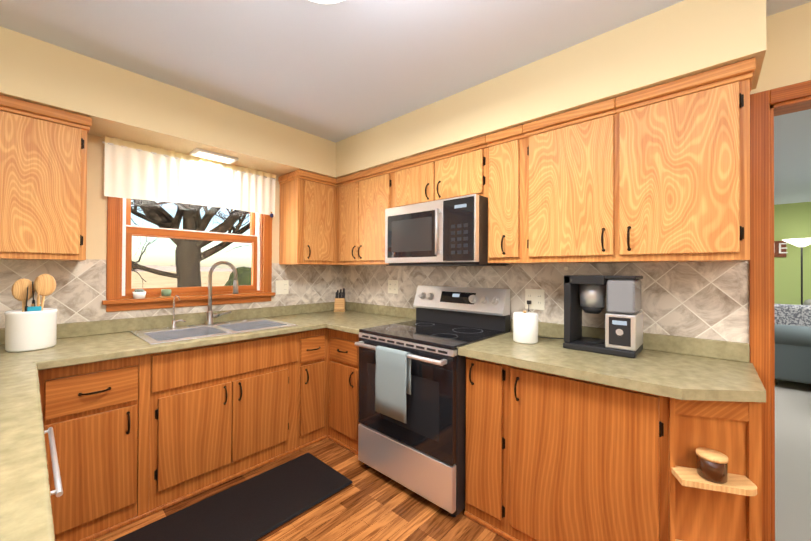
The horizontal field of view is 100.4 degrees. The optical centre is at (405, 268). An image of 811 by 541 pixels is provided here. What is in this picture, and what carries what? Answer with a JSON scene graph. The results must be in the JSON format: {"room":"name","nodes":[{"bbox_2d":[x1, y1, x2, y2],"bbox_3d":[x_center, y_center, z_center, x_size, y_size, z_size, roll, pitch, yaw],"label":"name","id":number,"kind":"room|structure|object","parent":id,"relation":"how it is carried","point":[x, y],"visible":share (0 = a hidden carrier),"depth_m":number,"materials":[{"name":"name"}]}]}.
{"room":"kitchen","nodes":[
{"label":"kitchen","id":0,"kind":"room"},
{"bbox_2d":[86,134,279,298],"bbox_3d":[0.088,0.124,4.465,0.150,2.460,10.300,0,-1,42],"label":"wall","id":1,"kind":"structure","parent":0,"point":[96,213],"depth_m":2.11,"materials":[{"name":"beige paint"}]},
{"bbox_2d":[0,97,91,260],"bbox_3d":[-1.974,-0.424,1.805,0.322,0.755,0.375,0,-1,42],"label":"upper cabinet","id":2,"kind":"object","parent":1,"relation":"attached to","point":[43,150],"depth_m":1.71,"materials":[{"name":"brown wood"}]},
{"bbox_2d":[0,259,343,327],"bbox_3d":[-1.922,0.197,2.102,0.005,0.500,3.799,0,-1,42],"label":"tile backsplash","id":3,"kind":"structure","parent":1,"relation":"attached to","point":[79,293],"depth_m":2.09,"materials":[{"name":"tile"}]},
{"bbox_2d":[102,196,274,311],"bbox_3d":[-1.569,-0.258,2.577,0.200,1.080,1.120,0,-1,42],"label":"window","id":4,"kind":"structure","parent":1,"relation":"in","point":[121,230],"depth_m":2.43,"materials":[{"name":"brown wood"}]},
{"bbox_2d":[132,289,145,298],"bbox_3d":[-1.769,0.170,2.248,0.074,0.065,0.074,0,-1,42],"label":"pot","id":5,"kind":"object","parent":4,"relation":"on","point":[139,293],"visible":1,"depth_m":2.23,"materials":[{"name":"white ceramic"}]},
{"bbox_2d":[160,289,172,297],"bbox_3d":[-1.669,0.176,2.360,0.060,0.055,0.070,0,-1,42],"label":"pot","id":6,"kind":"object","parent":4,"relation":"on","point":[165,293],"visible":1,"depth_m":2.34,"materials":[{"name":"green ceramic"}]},
{"bbox_2d":[102,136,276,215],"bbox_3d":[-1.493,-0.627,2.507,0.020,0.371,1.130,0,-1,42],"label":"valance curtain","id":7,"kind":"object","parent":4,"relation":"attached to","point":[133,170],"visible":0.98,"depth_m":2.39,"materials":[{"name":"white fabric"}]},
{"bbox_2d":[275,280,288,293],"bbox_3d":[-1.097,0.171,3.011,0.011,0.123,0.123,0,-1,42],"label":"outlet","id":8,"kind":"object","parent":1,"relation":"attached to","point":[281,286],"visible":1,"depth_m":3.01,"materials":[{"name":"beige plastic"}]},
{"bbox_2d":[278,169,335,264],"bbox_3d":[-0.884,-0.410,3.023,0.322,0.755,0.345,0,-1,42],"label":"upper cabinet","id":9,"kind":"object","parent":1,"relation":"attached to","point":[307,213],"depth_m":2.91,"materials":[{"name":"brown wood"}]},
{"bbox_2d":[92,437,508,540],"bbox_3d":[0.441,1.353,-0.127,6.800,0.060,3.950,0,-1,42],"label":"floor","id":10,"kind":"structure","parent":0,"point":[369,504],"depth_m":1.82,"materials":[{"name":"laminate"}]},
{"bbox_2d":[38,370,45,395],"bbox_3d":[-1.647,0.883,1.085,0.588,0.876,0.622,0,-1,42],"label":"base cabinet","id":11,"kind":"object","parent":10,"relation":"on","point":[42,386],"depth_m":1.53,"materials":[{"name":"brown wood"}]},
{"bbox_2d":[41,396,53,467],"bbox_3d":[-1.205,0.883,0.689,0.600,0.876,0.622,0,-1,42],"label":"base cabinet","id":12,"kind":"object","parent":10,"relation":"on","point":[46,419],"depth_m":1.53,"materials":[{"name":"brown wood"}]},
{"bbox_2d":[48,464,65,540],"bbox_3d":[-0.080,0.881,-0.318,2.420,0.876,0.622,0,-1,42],"label":"base cabinet","id":13,"kind":"object","parent":10,"relation":"on","point":[53,476],"depth_m":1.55,"materials":[{"name":"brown wood"}]},
{"bbox_2d":[0,328,59,540],"bbox_3d":[-0.721,0.381,0.220,4.293,0.123,0.720,0,-1,42],"label":"countertop","id":14,"kind":"structure","parent":13,"relation":"on","point":[26,514],"depth_m":0.76,"materials":[{"name":"laminate"}]},
{"bbox_2d":[4,274,57,351],"bbox_3d":[-1.903,0.218,1.723,0.184,0.380,0.184,0,-1,42],"label":"utensil crock","id":15,"kind":"object","parent":14,"relation":"on","point":[33,327],"visible":1,"depth_m":1.69,"materials":[{"name":"white ceramic"}]},
{"bbox_2d":[42,354,153,540],"bbox_3d":[-1.745,0.888,1.845,0.608,0.876,0.453,0,-1,42],"label":"base cabinet","id":16,"kind":"object","parent":10,"relation":"on","point":[101,413],"depth_m":1.67,"materials":[{"name":"brown wood"}]},
{"bbox_2d":[113,452,352,540],"bbox_3d":[-0.932,1.320,1.787,0.500,0.018,1.270,0,-1,42],"label":"door mat","id":17,"kind":"object","parent":10,"relation":"on","point":[258,506],"visible":0.96,"depth_m":1.86,"materials":[{"name":"rubber"}]},
{"bbox_2d":[258,328,325,451],"bbox_3d":[-0.931,0.898,2.755,0.608,0.876,0.225,0,-1,42],"label":"base cabinet","id":18,"kind":"object","parent":10,"relation":"on","point":[292,366],"depth_m":2.45,"materials":[{"name":"brown wood"}]},
{"bbox_2d":[326,328,359,454],"bbox_3d":[-0.239,0.902,2.728,0.495,0.876,0.608,0,-1,42],"label":"base cabinet","id":19,"kind":"object","parent":10,"relation":"on","point":[342,356],"depth_m":2.53,"materials":[{"name":"brown wood"}]},
{"bbox_2d":[284,302,379,329],"bbox_3d":[-0.631,0.401,3.040,0.480,0.123,0.663,0,-1,42],"label":"countertop","id":20,"kind":"structure","parent":19,"relation":"on","point":[310,315],"depth_m":3.06,"materials":[{"name":"laminate"}]},
{"bbox_2d":[130,261,297,344],"bbox_3d":[-1.276,0.283,2.315,0.545,0.673,0.870,0,-1,42],"label":"sink","id":21,"kind":"object","parent":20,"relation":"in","point":[207,329],"visible":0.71,"depth_m":2.35,"materials":[{"name":"silver metal"}]},
{"bbox_2d":[334,288,344,311],"bbox_3d":[-0.648,0.314,3.349,0.100,0.224,0.130,0,0,-3],"label":"knife block","id":22,"kind":"object","parent":20,"relation":"on","point":[339,305],"visible":1,"depth_m":3.31,"materials":[{"name":"brown wood"}]},
{"bbox_2d":[324,305,415,334],"bbox_3d":[-0.229,0.401,2.681,0.417,0.123,0.663,0,-1,42],"label":"countertop","id":23,"kind":"structure","parent":19,"relation":"on","point":[354,318],"depth_m":2.86,"materials":[{"name":"laminate"}]},
{"bbox_2d":[354,285,509,516],"bbox_3d":[0.165,0.738,2.234,0.762,1.200,0.751,0,-1,42],"label":"stove","id":24,"kind":"object","parent":10,"relation":"on","point":[412,409],"visible":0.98,"depth_m":1.97,"materials":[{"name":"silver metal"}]},
{"bbox_2d":[375,345,410,422],"bbox_3d":[-0.077,0.669,1.979,0.251,0.392,0.046,0,-1,42],"label":"towel","id":25,"kind":"object","parent":24,"relation":"hanging from","point":[393,366],"depth_m":1.95,"materials":[{"name":"fabric"}]},
{"bbox_2d":[464,357,501,535],"bbox_3d":[0.605,0.901,1.972,0.240,0.876,0.608,0,-1,42],"label":"base cabinet","id":26,"kind":"object","parent":10,"relation":"on","point":[483,438],"depth_m":1.74,"materials":[{"name":"brown wood"}]},
{"bbox_2d":[502,364,653,540],"bbox_3d":[0.921,0.900,1.689,0.607,0.876,0.608,0,-1,42],"label":"base cabinet","id":27,"kind":"object","parent":10,"relation":"on","point":[548,456],"depth_m":1.46,"materials":[{"name":"brown wood"}]},
{"bbox_2d":[458,319,765,401],"bbox_3d":[0.919,0.400,1.654,1.132,0.123,0.661,0,-1,42],"label":"countertop","id":28,"kind":"structure","parent":27,"relation":"on","point":[683,368],"depth_m":1.51,"materials":[{"name":"laminate"}]},
{"bbox_2d":[513,311,537,343],"bbox_3d":[0.690,0.334,1.944,0.136,0.178,0.136,0,-1,42],"label":"canister","id":29,"kind":"object","parent":28,"relation":"on","point":[525,327],"visible":1,"depth_m":1.89,"materials":[{"name":"white ceramic"}]},
{"bbox_2d":[563,275,642,357],"bbox_3d":[1.035,0.231,1.774,0.320,0.384,0.255,0,-1,42],"label":"coffee maker","id":30,"kind":"object","parent":28,"relation":"on","point":[623,323],"visible":1,"depth_m":1.68,"materials":[{"name":"black plastic"}]},
{"bbox_2d":[654,394,761,540],"bbox_3d":[1.250,0.900,1.395,0.275,0.876,0.608,0,-1,42],"label":"base cabinet","id":31,"kind":"object","parent":10,"relation":"on","point":[688,506],"depth_m":1.22,"materials":[{"name":"brown wood"}]},
{"bbox_2d":[696,447,727,483],"bbox_3d":[1.067,0.688,1.178,0.084,0.082,0.084,0,-1,42],"label":"jar","id":32,"kind":"object","parent":31,"relation":"in","point":[712,465],"visible":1,"depth_m":1.16,"materials":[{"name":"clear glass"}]},
{"bbox_2d":[0,0,765,178],"bbox_3d":[-0.801,-0.980,1.113,3.000,0.310,3.800,0,-1,42],"label":"soffit","id":33,"kind":"structure","parent":0,"point":[682,39],"depth_m":1.85,"materials":[{"name":"beige paint"}]},
{"bbox_2d":[189,148,237,163],"bbox_3d":[-1.386,-0.808,2.453,0.150,0.019,0.280,0,-1,42],"label":"recessed light","id":34,"kind":"object","parent":33,"relation":"in","point":[209,155],"visible":0.96,"depth_m":2.42,"materials":[{"name":"white plastic"}]},
{"bbox_2d":[0,0,810,204],"bbox_3d":[2.758,-1.135,2.089,7.300,0.050,10.300,0,-1,42],"label":"ceiling","id":35,"kind":"structure","parent":0,"point":[339,71],"depth_m":1.72,"materials":[{"name":"white paint"}]},
{"bbox_2d":[309,0,342,3],"bbox_3d":[-0.316,-1.079,1.224,0.350,0.104,0.350,0,-1,42],"label":"dome light","id":36,"kind":"object","parent":35,"relation":"attached to","point":[326,1],"visible":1,"depth_m":1.33,"materials":[{"name":"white glass"}]},
{"bbox_2d":[750,2,810,304],"bbox_3d":[2.051,0.110,1.178,7.140,2.460,0.120,0,-1,42],"label":"wall","id":37,"kind":"structure","parent":0,"point":[787,60],"depth_m":1.51,"materials":[{"name":"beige paint"}]},
{"bbox_2d":[336,173,355,264],"bbox_3d":[-0.414,-0.407,3.091,0.324,0.755,0.322,0,-1,42],"label":"upper cabinet","id":38,"kind":"object","parent":37,"relation":"attached to","point":[345,186],"depth_m":2.97,"materials":[{"name":"brown wood"}]},
{"bbox_2d":[356,162,395,264],"bbox_3d":[-0.136,-0.407,2.843,0.420,0.755,0.322,0,-1,42],"label":"upper cabinet","id":39,"kind":"object","parent":37,"relation":"attached to","point":[375,188],"depth_m":2.74,"materials":[{"name":"brown wood"}]},
{"bbox_2d":[388,280,397,293],"bbox_3d":[-0.113,0.167,3.021,0.124,0.120,0.007,0,-1,42],"label":"electrical outlet","id":40,"kind":"object","parent":37,"relation":"attached to","point":[393,286],"visible":1,"depth_m":3.01,"materials":[{"name":"beige plastic"}]},
{"bbox_2d":[396,153,431,206],"bbox_3d":[0.163,-0.609,2.577,0.380,0.351,0.322,0,-1,42],"label":"upper cabinet","id":41,"kind":"object","parent":37,"relation":"attached to","point":[414,175],"depth_m":2.45,"materials":[{"name":"brown wood"}]},
{"bbox_2d":[432,137,487,200],"bbox_3d":[0.453,-0.610,2.317,0.400,0.351,0.322,0,-1,42],"label":"upper cabinet","id":42,"kind":"object","parent":37,"relation":"attached to","point":[462,169],"depth_m":2.18,"materials":[{"name":"brown wood"}]},
{"bbox_2d":[385,194,508,265],"bbox_3d":[0.261,-0.224,2.373,0.752,0.416,0.484,0,-1,42],"label":"microwave","id":43,"kind":"object","parent":42,"relation":"attached to","point":[449,232],"visible":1,"depth_m":2.14,"materials":[{"name":"silver metal"}]},
{"bbox_2d":[487,126,519,263],"bbox_3d":[0.687,-0.408,2.106,0.229,0.755,0.322,0,-1,42],"label":"upper cabinet","id":44,"kind":"object","parent":37,"relation":"attached to","point":[503,197],"depth_m":1.99,"materials":[{"name":"brown wood"}]},
{"bbox_2d":[340,260,748,342],"bbox_3d":[0.452,0.212,2.523,2.970,0.500,0.006,0,-1,42],"label":"tile backsplash","id":45,"kind":"structure","parent":37,"relation":"attached to","point":[706,300],"depth_m":1.86,"materials":[{"name":"tile"}]},
{"bbox_2d":[525,289,563,338],"bbox_3d":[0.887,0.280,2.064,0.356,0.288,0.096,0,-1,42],"label":"electrical outlet","id":46,"kind":"object","parent":37,"relation":"attached to","point":[535,299],"visible":0.94,"depth_m":2.17,"materials":[{"name":"beige plastic"}]},
{"bbox_2d":[520,101,611,263],"bbox_3d":[0.941,-0.408,1.879,0.453,0.755,0.322,0,-1,42],"label":"upper cabinet","id":47,"kind":"object","parent":37,"relation":"attached to","point":[566,159],"depth_m":1.75,"materials":[{"name":"brown wood"}]},
{"bbox_2d":[612,57,755,262],"bbox_3d":[1.276,-0.409,1.578,0.448,0.755,0.322,0,-1,42],"label":"upper cabinet","id":48,"kind":"object","parent":37,"relation":"attached to","point":[659,173],"depth_m":1.44,"materials":[{"name":"brown wood"}]},
{"bbox_2d":[749,80,810,540],"bbox_3d":[1.987,0.278,1.234,1.038,2.124,0.160,0,-1,42],"label":"door frame","id":49,"kind":"structure","parent":37,"relation":"attached to","point":[764,110],"depth_m":1.49,"materials":[{"name":"brown wood"}]},
{"bbox_2d":[774,241,787,256],"bbox_3d":[6.043,-0.317,5.824,0.720,0.270,0.035,0,-1,42],"label":"home sign","id":50,"kind":"object","parent":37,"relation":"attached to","point":[780,247],"visible":0.15,"depth_m":5.63,"materials":[{"name":"brown wood"}]},
{"bbox_2d":[775,379,810,540],"bbox_3d":[4.062,1.397,3.543,7.300,0.060,6.350,0,-1,42],"label":"floor","id":51,"kind":"structure","parent":0,"point":[792,461],"depth_m":2.36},
{"bbox_2d":[774,299,810,384],"bbox_3d":[5.262,0.911,4.441,1.010,0.936,2.230,0,-1,42],"label":"sofa","id":52,"kind":"object","parent":51,"relation":"on","point":[792,333],"visible":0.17,"depth_m":3.83,"materials":[{"name":"grey fabric"}]},
{"bbox_2d":[782,238,810,304],"bbox_3d":[6.205,0.467,5.293,0.420,1.845,0.420,0,-1,42],"label":"floor lamp","id":53,"kind":"object","parent":51,"relation":"on","point":[801,242],"visible":0.56,"depth_m":5.28,"materials":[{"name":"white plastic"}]},
{"label":"outside","id":54,"kind":"structure","parent":0,"visible":0},
{"bbox_2d":[131,272,231,288],"bbox_3d":[-224.334,2.380,203.739,599.600,0.300,500.000,0,-1,42],"label":"ground","id":55,"kind":"structure","parent":54,"point":[218,281],"depth_m":58.91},
{"bbox_2d":[131,265,250,271],"bbox_3d":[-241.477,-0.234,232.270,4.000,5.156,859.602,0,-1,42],"label":"fence","id":56,"kind":"object","parent":55,"relation":"on","point":[170,268],"depth_m":281.70,"materials":[{"name":"grey"}]},
{"bbox_2d":[131,199,251,286],"bbox_3d":[-7.133,-4.508,11.111,12.909,13.398,14.197,0,-1,42],"label":"tree","id":57,"kind":"object","parent":55,"relation":"on","point":[150,207],"depth_m":10.50,"materials":[{"name":"brown plant"}]},
{"bbox_2d":[225,266,251,285],"bbox_3d":[-3.311,0.869,7.315,1.470,1.914,1.463,0,-1,42],"label":"shrub","id":58,"kind":"object","parent":55,"relation":"on","point":[243,271],"depth_m":7.07,"materials":[{"name":"green plant"}]}
]}

